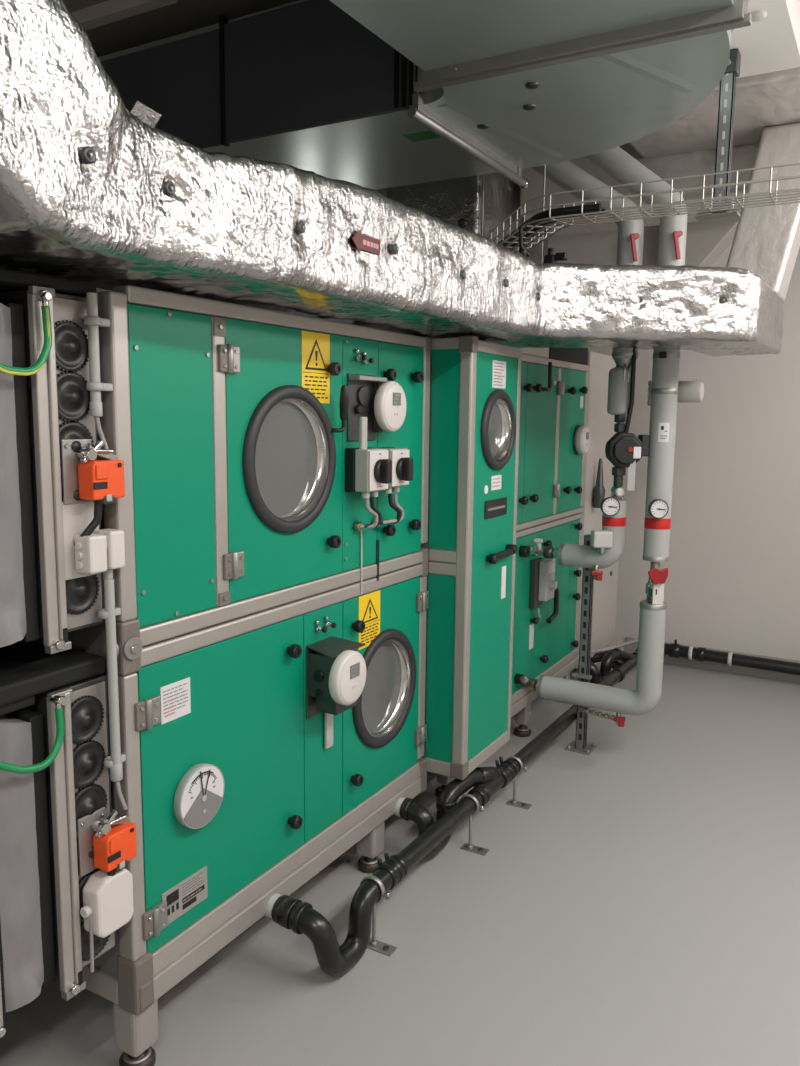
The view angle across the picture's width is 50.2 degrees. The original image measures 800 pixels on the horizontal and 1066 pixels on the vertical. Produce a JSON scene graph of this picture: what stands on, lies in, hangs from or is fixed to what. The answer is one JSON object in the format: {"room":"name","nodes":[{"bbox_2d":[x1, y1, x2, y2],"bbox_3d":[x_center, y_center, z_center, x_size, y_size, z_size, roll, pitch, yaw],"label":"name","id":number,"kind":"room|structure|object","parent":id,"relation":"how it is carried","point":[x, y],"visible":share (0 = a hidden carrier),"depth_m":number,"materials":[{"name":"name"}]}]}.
{"room":"mechanical room","nodes":[
{"label":"mechanical room","id":0,"kind":"room"},
{"bbox_2d":[96,288,111,291],"bbox_3d":[-2.398,-0.457,3.142,0.100,3.100,7.800,5,9,29],"label":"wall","id":1,"kind":"structure","parent":0,"point":[98,289],"depth_m":4.42,"materials":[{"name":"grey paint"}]},
{"bbox_2d":[64,0,386,195],"bbox_3d":[0.308,-1.800,1.398,6.300,0.100,8.000,5,9,29],"label":"ceiling","id":2,"kind":"structure","parent":0,"point":[183,16],"depth_m":3.40,"materials":[{"name":"grey paint"}]},
{"bbox_2d":[71,0,176,29],"bbox_3d":[-1.159,-2.005,3.302,0.750,0.050,0.060,5,9,29],"label":"ceiling trunking","id":3,"kind":"structure","parent":2,"relation":"attached to","point":[106,12],"depth_m":3.25,"materials":[{"name":"grey metal"}]},
{"bbox_2d":[481,174,483,234],"bbox_3d":[0.356,-1.554,3.635,0.019,1.000,0.019,5,9,29],"label":"rod","id":4,"kind":"object","parent":2,"relation":"hanging from","point":[483,174],"visible":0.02,"depth_m":3.65,"materials":[{"name":"metal"}]},
{"bbox_2d":[541,165,545,263],"bbox_3d":[0.594,-1.498,3.505,0.019,1.070,0.019,5,9,29],"label":"rod","id":5,"kind":"object","parent":2,"relation":"hanging from","point":[544,174],"visible":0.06,"depth_m":3.52,"materials":[{"name":"metal"}]},
{"bbox_2d":[520,67,799,234],"bbox_3d":[1.450,-1.775,3.669,2.051,0.558,1.269,5,9,29],"label":"ceiling beam","id":6,"kind":"structure","parent":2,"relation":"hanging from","point":[686,146],"depth_m":3.75,"materials":[{"name":"concrete"}]},
{"bbox_2d":[730,0,799,77],"bbox_3d":[0.545,-1.606,1.809,0.377,0.392,2.500,5,9,29],"label":"ceiling","id":7,"kind":"structure","parent":2,"relation":"attached to","point":[772,43],"depth_m":2.63,"materials":[{"name":"white paint"}]},
{"bbox_2d":[98,0,751,189],"bbox_3d":[-1.129,-1.434,1.534,2.930,0.525,5.120,5,9,29],"label":"duct","id":8,"kind":"object","parent":7,"relation":"hanging from","point":[372,94],"visible":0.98,"depth_m":2.88,"materials":[{"name":"metal"}]},
{"bbox_2d":[695,48,740,220],"bbox_3d":[1.036,-1.273,2.735,0.130,0.511,0.105,5,9,29],"label":"channel","id":9,"kind":"object","parent":7,"relation":"hanging from","point":[727,92],"visible":0.66,"depth_m":2.73,"materials":[{"name":"grey metal"}]},
{"bbox_2d":[486,162,799,251],"bbox_3d":[1.179,-1.052,2.630,2.684,0.082,0.606,8,11,43],"label":"cable tray","id":10,"kind":"object","parent":9,"relation":"hanging from","point":[770,193],"visible":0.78,"depth_m":2.74,"materials":[{"name":"metal"}]},
{"bbox_2d":[519,217,533,256],"bbox_3d":[0.434,-1.032,2.975,0.058,0.132,0.052,-1,8,-15],"label":"cable","id":11,"kind":"object","parent":10,"relation":"hanging from","point":[522,247],"visible":0.94,"depth_m":2.96,"materials":[{"name":"black plastic"}]},
{"bbox_2d":[497,203,601,245],"bbox_3d":[0.455,-1.124,3.214,0.151,0.027,0.955,-2,8,-18],"label":"cable","id":12,"kind":"object","parent":10,"relation":"on","point":[589,208],"visible":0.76,"depth_m":2.85,"materials":[{"name":"black plastic"}]},
{"bbox_2d":[510,209,605,249],"bbox_3d":[0.498,-1.128,3.249,0.133,0.022,0.900,-2,8,-17],"label":"cable","id":13,"kind":"object","parent":10,"relation":"on","point":[543,224],"visible":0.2,"depth_m":3.07,"materials":[{"name":"black plastic"}]},
{"bbox_2d":[751,10,766,21],"bbox_3d":[1.028,-1.487,2.458,0.052,0.012,0.052,5,9,29],"label":"soffit cover","id":14,"kind":"structure","parent":7,"relation":"attached to","point":[758,15],"depth_m":2.44,"materials":[{"name":"grey plastic"}]},
{"bbox_2d":[0,662,799,1065],"bbox_3d":[0.273,1.369,1.837,6.300,0.100,8.000,5,9,29],"label":"floor","id":15,"kind":"structure","parent":0,"point":[643,909],"depth_m":2.58,"materials":[{"name":"grey concrete"}]},
{"bbox_2d":[33,285,431,1065],"bbox_3d":[-0.629,0.273,2.675,0.980,1.821,1.420,5,9,29],"label":"air handling unit","id":16,"kind":"object","parent":15,"relation":"on","point":[227,422],"depth_m":2.19,"materials":[{"name":"metal"}]},
{"bbox_2d":[0,285,104,653],"bbox_3d":[-1.013,-0.153,1.925,0.846,0.715,0.158,5,9,29],"label":"damper","id":17,"kind":"object","parent":16,"relation":"attached to","point":[58,395],"visible":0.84,"depth_m":1.69,"materials":[{"name":"metal"}]},
{"bbox_2d":[0,303,38,647],"bbox_3d":[-1.203,-0.103,1.614,0.830,0.705,0.582,5,9,29],"label":"duct sleeve","id":18,"kind":"object","parent":17,"relation":"attached to","point":[18,582],"visible":0.99,"depth_m":1.64,"materials":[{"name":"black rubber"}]},
{"bbox_2d":[0,292,51,375],"bbox_3d":[-0.715,-0.368,1.559,0.030,0.159,0.180,5,9,29],"label":"ground wire","id":19,"kind":"object","parent":17,"relation":"attached to","point":[45,297],"visible":1,"depth_m":1.61,"materials":[{"name":"metal"}]},
{"bbox_2d":[0,268,96,295],"bbox_3d":[-1.182,-0.489,1.642,0.880,0.022,0.738,5,9,29],"label":"cover","id":20,"kind":"object","parent":17,"relation":"on","point":[10,280],"visible":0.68,"depth_m":1.65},
{"bbox_2d":[60,439,124,504],"bbox_3d":[-0.621,-0.125,1.737,0.059,0.131,0.114,5,9,29],"label":"damper actuator","id":21,"kind":"object","parent":17,"relation":"attached to","point":[101,481],"visible":1,"depth_m":1.72,"materials":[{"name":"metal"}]},
{"bbox_2d":[80,502,101,536],"bbox_3d":[-0.629,-0.025,1.740,0.048,0.078,0.017,-6,10,-39],"label":"cable","id":22,"kind":"object","parent":21,"relation":"attached to","point":[97,518],"visible":1,"depth_m":1.74,"materials":[{"name":"black plastic"}]},
{"bbox_2d":[62,502,124,579],"bbox_3d":[-0.632,0.018,1.751,0.056,0.170,0.129,5,9,29],"label":"junction box","id":23,"kind":"object","parent":17,"relation":"attached to","point":[103,551],"visible":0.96,"depth_m":1.74,"materials":[{"name":"plastic"}]},
{"bbox_2d":[83,293,112,448],"bbox_3d":[-0.616,-0.325,1.747,0.036,0.319,0.058,5,9,29],"label":"conduit pipe","id":24,"kind":"object","parent":17,"relation":"attached to","point":[95,386],"visible":1,"depth_m":1.73,"materials":[{"name":"grey plastic"}]},
{"bbox_2d":[23,674,116,1000],"bbox_3d":[-1.022,0.617,2.032,0.846,0.670,0.158,5,9,29],"label":"damper","id":25,"kind":"object","parent":16,"relation":"attached to","point":[78,782],"visible":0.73,"depth_m":1.80,"materials":[{"name":"metal"}]},
{"bbox_2d":[0,709,55,1037],"bbox_3d":[-1.212,0.668,1.721,0.830,0.643,0.582,5,9,29],"label":"duct sleeve","id":26,"kind":"object","parent":25,"relation":"attached to","point":[27,957],"visible":0.99,"depth_m":1.72,"materials":[{"name":"grey fabric"}]},
{"bbox_2d":[0,641,104,715],"bbox_3d":[-1.197,0.306,1.756,0.865,0.065,0.738,5,9,29],"label":"cover","id":27,"kind":"object","parent":26,"relation":"on","point":[26,671],"visible":1,"depth_m":1.77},
{"bbox_2d":[0,695,64,773],"bbox_3d":[-0.729,0.404,1.656,0.030,0.136,0.179,5,9,29],"label":"ground wire","id":28,"kind":"object","parent":25,"relation":"attached to","point":[58,700],"visible":1,"depth_m":1.71,"materials":[{"name":"metal"}]},
{"bbox_2d":[77,807,136,876],"bbox_3d":[-0.630,0.666,1.847,0.059,0.131,0.114,5,9,29],"label":"damper actuator","id":29,"kind":"object","parent":25,"relation":"attached to","point":[112,838],"visible":1,"depth_m":1.83,"materials":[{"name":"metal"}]},
{"bbox_2d":[107,870,115,875],"bbox_3d":[-0.635,0.754,1.846,0.053,0.068,0.026,-7,11,-43],"label":"cable","id":30,"kind":"object","parent":29,"relation":"attached to","point":[112,872],"visible":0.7,"depth_m":1.85,"materials":[{"name":"black plastic"}]},
{"bbox_2d":[80,868,133,937],"bbox_3d":[-0.642,0.803,1.861,0.052,0.130,0.116,5,9,29],"label":"junction box","id":31,"kind":"object","parent":25,"relation":"attached to","point":[109,899],"visible":0.9,"depth_m":1.84,"materials":[{"name":"white plastic"}]},
{"bbox_2d":[89,915,93,971],"bbox_3d":[-0.661,0.875,1.831,0.010,0.140,0.010,2,8,7],"label":"cable","id":32,"kind":"object","parent":31,"relation":"hanging from","point":[91,916],"visible":1,"depth_m":1.83,"materials":[{"name":"grey plastic"}]},
{"bbox_2d":[98,579,127,809],"bbox_3d":[-0.616,0.352,1.846,0.043,0.516,0.058,5,9,29],"label":"conduit pipe","id":33,"kind":"object","parent":16,"relation":"attached to","point":[114,762],"visible":1,"depth_m":1.82,"materials":[{"name":"grey plastic"}]},
{"bbox_2d":[174,763,224,828],"bbox_3d":[-0.487,0.639,2.078,0.031,0.154,0.154,5,9,29],"label":"gauge","id":34,"kind":"object","parent":16,"relation":"attached to","point":[199,793],"visible":1,"depth_m":2.06,"materials":[{"name":"grey plastic"}]},
{"bbox_2d":[306,636,365,748],"bbox_3d":[-0.176,0.487,2.497,0.136,0.337,0.201,5,9,29],"label":"pressure transmitter","id":35,"kind":"object","parent":16,"relation":"attached to","point":[335,670],"visible":1,"depth_m":2.44,"materials":[{"name":"white plastic"}]},
{"bbox_2d":[360,530,361,593],"bbox_3d":[-0.121,0.087,2.658,0.009,0.205,0.005,5,9,29],"label":"hose","id":36,"kind":"object","parent":16,"relation":"hanging from","point":[361,530],"visible":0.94,"depth_m":2.65,"materials":[{"name":"grey plastic"}]},
{"bbox_2d":[345,447,391,497],"bbox_3d":[-0.084,-0.180,2.565,0.124,0.148,0.114,5,9,29],"label":"switch","id":37,"kind":"object","parent":16,"relation":"attached to","point":[368,470],"visible":0.98,"depth_m":2.53,"materials":[{"name":"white plastic"}]},
{"bbox_2d":[353,497,381,530],"bbox_3d":[-0.103,-0.060,2.607,0.070,0.107,0.078,5,9,29],"label":"cable","id":38,"kind":"object","parent":37,"relation":"attached to","point":[357,526],"visible":1,"depth_m":2.60,"materials":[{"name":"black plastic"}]},
{"bbox_2d":[347,373,405,448],"bbox_3d":[-0.065,-0.365,2.624,0.070,0.237,0.261,5,9,29],"label":"pressure transmitter","id":39,"kind":"object","parent":16,"relation":"attached to","point":[375,406],"visible":0.99,"depth_m":2.60,"materials":[{"name":"white plastic"}]},
{"bbox_2d":[379,447,412,492],"bbox_3d":[-0.019,-0.196,2.677,0.124,0.140,0.114,5,9,29],"label":"switch","id":40,"kind":"object","parent":16,"relation":"attached to","point":[402,464],"visible":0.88,"depth_m":2.64,"materials":[{"name":"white plastic"}]},
{"bbox_2d":[371,493,403,526],"bbox_3d":[-0.034,-0.073,2.708,0.113,0.107,0.050,-2,8,-20],"label":"cable","id":41,"kind":"object","parent":40,"relation":"attached to","point":[400,511],"visible":0.84,"depth_m":2.71,"materials":[{"name":"grey plastic"}]},
{"bbox_2d":[0,0,799,356],"bbox_3d":[0.105,-1.067,2.461,0.962,0.909,4.018,8,11,43],"label":"duct","id":42,"kind":"object","parent":16,"relation":"on","point":[92,192],"visible":0.98,"depth_m":1.87,"materials":[{"name":"silver metal"}]},
{"bbox_2d":[80,146,95,163],"bbox_3d":[-0.507,-0.614,1.387,0.018,0.026,0.026,5,9,29],"label":"washer","id":43,"kind":"object","parent":42,"relation":"in","point":[87,153],"depth_m":1.38,"materials":[{"name":"metal"}]},
{"bbox_2d":[163,181,175,195],"bbox_3d":[-0.427,-0.636,1.576,0.018,0.026,0.026,5,9,29],"label":"washer","id":44,"kind":"object","parent":42,"relation":"in","point":[169,187],"depth_m":1.57,"materials":[{"name":"metal"}]},
{"bbox_2d":[296,221,305,233],"bbox_3d":[-0.216,-0.662,1.851,0.018,0.026,0.026,5,9,29],"label":"washer","id":45,"kind":"object","parent":42,"relation":"in","point":[300,225],"depth_m":1.85,"materials":[{"name":"metal"}]},
{"bbox_2d":[389,244,398,253],"bbox_3d":[-0.014,-0.721,2.168,0.018,0.026,0.026,5,9,29],"label":"washer","id":46,"kind":"object","parent":42,"relation":"in","point":[393,248],"depth_m":2.16,"materials":[{"name":"metal"}]},
{"bbox_2d":[461,270,465,278],"bbox_3d":[0.183,-0.754,2.492,0.018,0.026,0.026,5,9,29],"label":"washer","id":47,"kind":"object","parent":42,"relation":"in","point":[463,272],"depth_m":2.48,"materials":[{"name":"metal"}]},
{"bbox_2d":[504,279,508,286],"bbox_3d":[0.338,-0.798,2.728,0.018,0.026,0.026,5,9,29],"label":"washer","id":48,"kind":"object","parent":42,"relation":"in","point":[506,281],"depth_m":2.72,"materials":[{"name":"metal"}]},
{"bbox_2d":[544,248,567,262],"bbox_3d":[0.560,-0.991,3.068,0.080,0.065,0.040,5,9,29],"label":"air vent","id":49,"kind":"object","parent":42,"relation":"on","point":[550,257],"visible":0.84,"depth_m":3.06,"materials":[{"name":"black plastic"}]},
{"bbox_2d":[720,296,726,303],"bbox_3d":[1.137,-0.820,3.005,0.026,0.026,0.018,1,8,0],"label":"washer","id":50,"kind":"object","parent":42,"relation":"in","point":[723,299],"depth_m":3.00,"materials":[{"name":"metal"}]},
{"bbox_2d":[360,875,397,955],"bbox_3d":[-0.067,1.113,2.505,0.116,0.218,0.044,5,9,29],"label":"stand","id":51,"kind":"object","parent":15,"relation":"on","point":[378,946],"visible":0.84,"depth_m":2.50,"materials":[{"name":"metal"}]},
{"bbox_2d":[264,648,637,975],"bbox_3d":[0.558,0.923,3.799,0.266,0.239,3.441,5,9,29],"label":"drain pipe","id":52,"kind":"object","parent":15,"relation":"on","point":[289,912],"visible":0.92,"depth_m":2.81,"materials":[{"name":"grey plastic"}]},
{"bbox_2d":[264,893,281,918],"bbox_3d":[-0.358,1.041,2.391,0.052,0.068,0.066,5,9,29],"label":"outlet","id":53,"kind":"object","parent":52,"relation":"attached to","point":[272,907],"depth_m":2.36,"materials":[{"name":"grey plastic"}]},
{"bbox_2d":[393,797,405,816],"bbox_3d":[-0.006,0.961,3.002,0.049,0.068,0.066,5,9,29],"label":"outlet","id":54,"kind":"object","parent":52,"relation":"attached to","point":[400,806],"depth_m":2.97,"materials":[{"name":"grey plastic"}]},
{"bbox_2d":[591,639,637,652],"bbox_3d":[1.333,0.663,5.038,0.672,0.064,0.064,-7,11,-42],"label":"hose","id":55,"kind":"object","parent":52,"relation":"on","point":[635,640],"visible":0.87,"depth_m":4.91,"materials":[{"name":"grey plastic"}]},
{"bbox_2d":[421,335,521,797],"bbox_3d":[-0.110,0.173,3.440,1.113,1.822,0.448,5,9,29],"label":"heat exchanger section","id":56,"kind":"object","parent":15,"relation":"on","point":[474,418],"visible":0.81,"depth_m":3.07,"materials":[{"name":"metal"}]},
{"bbox_2d":[460,794,489,855],"bbox_3d":[0.265,1.044,3.077,0.114,0.204,0.044,5,9,29],"label":"stand","id":57,"kind":"object","parent":15,"relation":"on","point":[469,847],"visible":0.8,"depth_m":3.08,"materials":[{"name":"metal"}]},
{"bbox_2d":[506,756,531,809],"bbox_3d":[0.474,0.999,3.439,0.114,0.200,0.044,5,9,29],"label":"stand","id":58,"kind":"object","parent":15,"relation":"on","point":[514,802],"visible":0.72,"depth_m":3.44,"materials":[{"name":"metal"}]},
{"bbox_2d":[511,348,589,736],"bbox_3d":[0.275,0.009,4.243,0.965,1.935,1.350,5,9,29],"label":"air handling unit","id":59,"kind":"object","parent":15,"relation":"on","point":[555,382],"visible":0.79,"depth_m":4.12,"materials":[{"name":"metal"}]},
{"bbox_2d":[387,172,547,263],"bbox_3d":[0.379,-1.592,4.493,0.526,1.140,0.969,5,9,29],"label":"duct","id":60,"kind":"object","parent":59,"relation":"on","point":[457,202],"visible":0.15,"depth_m":4.08,"materials":[{"name":"silver metal"}]},
{"bbox_2d":[458,218,465,226],"bbox_3d":[0.290,-1.454,4.003,0.040,0.040,0.006,5,9,29],"label":"washer","id":61,"kind":"object","parent":60,"relation":"in","point":[461,221],"depth_m":4.00,"materials":[{"name":"metal"}]},
{"bbox_2d":[536,146,687,714],"bbox_3d":[0.059,-0.631,4.169,2.524,2.729,0.122,5,9,29],"label":"insulated pipe","id":62,"kind":"object","parent":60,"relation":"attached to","point":[616,162],"visible":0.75,"depth_m":3.59,"materials":[{"name":"grey plastic"}]},
{"bbox_2d":[514,673,537,690],"bbox_3d":[0.599,0.695,3.958,0.076,0.117,0.194,5,9,29],"label":"valve","id":63,"kind":"object","parent":62,"relation":"attached to","point":[520,679],"visible":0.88,"depth_m":3.91,"materials":[{"name":"metal"}]},
{"bbox_2d":[583,708,614,719],"bbox_3d":[0.911,0.823,3.872,0.161,0.035,0.026,5,9,29],"label":"chain","id":64,"kind":"object","parent":62,"relation":"attached to","point":[587,711],"visible":0.99,"depth_m":3.87,"materials":[{"name":"silver metal"}]},
{"bbox_2d":[613,712,624,726],"bbox_3d":[0.981,0.833,3.827,0.052,0.067,0.032,0,8,-3],"label":"drain cock","id":65,"kind":"object","parent":62,"relation":"attached to","point":[620,721],"visible":0.88,"depth_m":3.81,"materials":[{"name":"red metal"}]},
{"bbox_2d":[645,567,667,603],"bbox_3d":[1.091,0.222,3.670,0.086,0.167,0.099,0,8,-3],"label":"valve","id":66,"kind":"object","parent":62,"relation":"on","point":[654,590],"visible":1,"depth_m":3.65,"materials":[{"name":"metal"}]},
{"bbox_2d":[648,499,668,518],"bbox_3d":[1.078,-0.106,3.601,0.082,0.082,0.094,0,8,-3],"label":"thermometer","id":67,"kind":"object","parent":62,"relation":"attached to","point":[658,508],"visible":1,"depth_m":3.56,"materials":[{"name":"silver metal"}]},
{"bbox_2d":[647,381,703,405],"bbox_3d":[1.147,-0.592,3.601,0.225,0.107,0.200,5,9,29],"label":"pipe fitting","id":68,"kind":"object","parent":62,"relation":"attached to","point":[687,391],"visible":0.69,"depth_m":3.58,"materials":[{"name":"grey plastic"}]},
{"bbox_2d":[673,230,682,259],"bbox_3d":[1.110,-1.155,3.430,0.038,0.112,0.030,0,8,-3],"label":"valve","id":69,"kind":"object","parent":62,"relation":"attached to","point":[676,234],"visible":1,"depth_m":3.42,"materials":[{"name":"red metal"}]},
{"bbox_2d":[529,557,558,623],"bbox_3d":[0.635,0.263,3.976,0.092,0.325,0.242,8,11,43],"label":"switch","id":70,"kind":"object","parent":59,"relation":"attached to","point":[543,585],"visible":0.98,"depth_m":3.93,"materials":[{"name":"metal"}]},
{"bbox_2d":[573,425,589,454],"bbox_3d":[0.939,-0.478,4.393,0.054,0.155,0.155,5,9,29],"label":"pressure transmitter","id":71,"kind":"object","parent":59,"relation":"attached to","point":[581,436],"visible":1,"depth_m":4.35,"materials":[{"name":"white plastic"}]},
{"bbox_2d":[565,534,596,754],"bbox_3d":[0.858,0.516,3.964,0.120,1.020,0.135,5,9,29],"label":"post","id":72,"kind":"object","parent":15,"relation":"on","point":[580,745],"visible":0.8,"depth_m":3.96,"materials":[{"name":"black metal"}]},
{"bbox_2d":[530,160,643,568],"bbox_3d":[-0.023,-0.894,4.151,2.359,1.963,0.111,5,9,29],"label":"insulated pipe","id":73,"kind":"object","parent":72,"relation":"attached to","point":[567,175],"visible":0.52,"depth_m":3.59,"materials":[{"name":"grey plastic"}]},
{"bbox_2d":[519,538,557,558],"bbox_3d":[0.638,0.076,3.841,0.160,0.092,0.156,5,9,29],"label":"valve","id":74,"kind":"object","parent":73,"relation":"attached to","point":[549,552],"visible":0.91,"depth_m":3.85,"materials":[{"name":"metal"}]},
{"bbox_2d":[591,565,602,580],"bbox_3d":[0.858,0.173,3.730,0.052,0.067,0.032,0,8,-3],"label":"drain cock","id":75,"kind":"object","parent":73,"relation":"attached to","point":[597,574],"visible":1,"depth_m":3.72,"materials":[{"name":"red metal"}]},
{"bbox_2d":[590,530,612,553],"bbox_3d":[0.868,0.040,3.683,0.084,0.103,0.056,0,8,-3],"label":"valve actuator","id":76,"kind":"object","parent":73,"relation":"attached to","point":[600,539],"visible":1,"depth_m":3.65,"materials":[{"name":"grey plastic"}]},
{"bbox_2d":[600,497,619,515],"bbox_3d":[0.895,-0.118,3.675,0.082,0.082,0.094,0,8,-3],"label":"thermometer","id":77,"kind":"object","parent":73,"relation":"attached to","point":[610,506],"visible":1,"depth_m":3.63,"materials":[{"name":"silver metal"}]},
{"bbox_2d":[611,486,624,498],"bbox_3d":[0.941,-0.173,3.676,0.058,0.056,0.086,0,8,-2],"label":"valve","id":78,"kind":"object","parent":73,"relation":"attached to","point":[616,492],"visible":0.9,"depth_m":3.65,"materials":[{"name":"metal"}]},
{"bbox_2d":[607,364,630,414],"bbox_3d":[0.937,-0.620,3.632,0.100,0.234,0.100,5,9,29],"label":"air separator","id":79,"kind":"object","parent":73,"relation":"attached to","point":[619,377],"visible":0.87,"depth_m":3.59,"materials":[{"name":"grey plastic"}]},
{"bbox_2d":[605,415,649,486],"bbox_3d":[0.962,-0.353,3.623,0.178,0.317,0.143,0,8,-3],"label":"pump","id":80,"kind":"object","parent":73,"relation":"attached to","point":[622,449],"visible":0.97,"depth_m":3.58,"materials":[{"name":"metal"}]},
{"bbox_2d":[624,349,635,432],"bbox_3d":[0.968,-0.607,3.583,0.035,0.374,0.034,5,9,29],"label":"cable","id":81,"kind":"object","parent":80,"relation":"attached to","point":[633,359],"visible":0.94,"depth_m":3.57,"materials":[{"name":"black plastic"}]},
{"bbox_2d":[627,461,635,490],"bbox_3d":[0.976,-0.284,3.587,0.030,0.210,0.016,5,9,29],"label":"paper tag","id":82,"kind":"object","parent":80,"relation":"hanging from","point":[631,469],"visible":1,"depth_m":3.59,"materials":[{"name":"white paper"}]},
{"bbox_2d":[630,233,639,261],"bbox_3d":[0.953,-1.164,3.485,0.038,0.112,0.030,0,8,-3],"label":"valve","id":83,"kind":"object","parent":73,"relation":"attached to","point":[633,236],"visible":1,"depth_m":3.47,"materials":[{"name":"red metal"}]},
{"bbox_2d":[576,351,618,668],"bbox_3d":[0.784,-0.095,5.165,0.924,1.900,0.735,5,9,29],"label":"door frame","id":84,"kind":"structure","parent":15,"relation":"on","point":[601,423],"depth_m":4.81,"materials":[{"name":"metal"}]},
{"bbox_2d":[592,458,604,507],"bbox_3d":[1.098,-0.275,4.701,0.066,0.270,0.064,5,9,29],"label":"sensor","id":85,"kind":"object","parent":84,"relation":"attached to","point":[599,490],"visible":0.96,"depth_m":4.68,"materials":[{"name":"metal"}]},
{"bbox_2d":[386,196,799,660],"bbox_3d":[2.257,-0.664,5.013,6.300,3.100,0.100,5,9,29],"label":"wall","id":86,"kind":"structure","parent":0,"point":[732,583],"depth_m":5.18,"materials":[{"name":"white paint"}]},
{"bbox_2d":[688,646,693,659],"bbox_3d":[1.815,0.742,5.311,0.024,0.088,0.120,5,9,29],"label":"clamp","id":87,"kind":"object","parent":86,"relation":"attached to","point":[690,650],"visible":0.78,"depth_m":5.26,"materials":[{"name":"grey plastic"}]},
{"bbox_2d":[685,217,738,266],"bbox_3d":[1.794,-1.693,4.971,0.457,0.457,0.200,5,9,29],"label":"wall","id":88,"kind":"structure","parent":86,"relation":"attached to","point":[706,241],"depth_m":4.89,"materials":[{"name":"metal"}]},
{"bbox_2d":[625,637,799,682],"bbox_3d":[3.166,0.897,4.627,3.900,0.135,0.014,5,9,29],"label":"baseboard","id":89,"kind":"structure","parent":86,"relation":"attached to","point":[631,648],"depth_m":5.27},
{"bbox_2d":[635,639,799,675],"bbox_3d":[3.094,0.865,4.447,3.654,0.167,0.294,5,9,29],"label":"drain pipe","id":90,"kind":"object","parent":86,"relation":"attached to","point":[675,650],"visible":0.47,"depth_m":5.15,"materials":[{"name":"black plastic"}]},
{"bbox_2d":[727,652,732,665],"bbox_3d":[2.014,0.763,5.198,0.024,0.088,0.120,5,9,29],"label":"clamp","id":91,"kind":"object","parent":86,"relation":"attached to","point":[729,659],"visible":0.81,"depth_m":5.15,"materials":[{"name":"grey plastic"}]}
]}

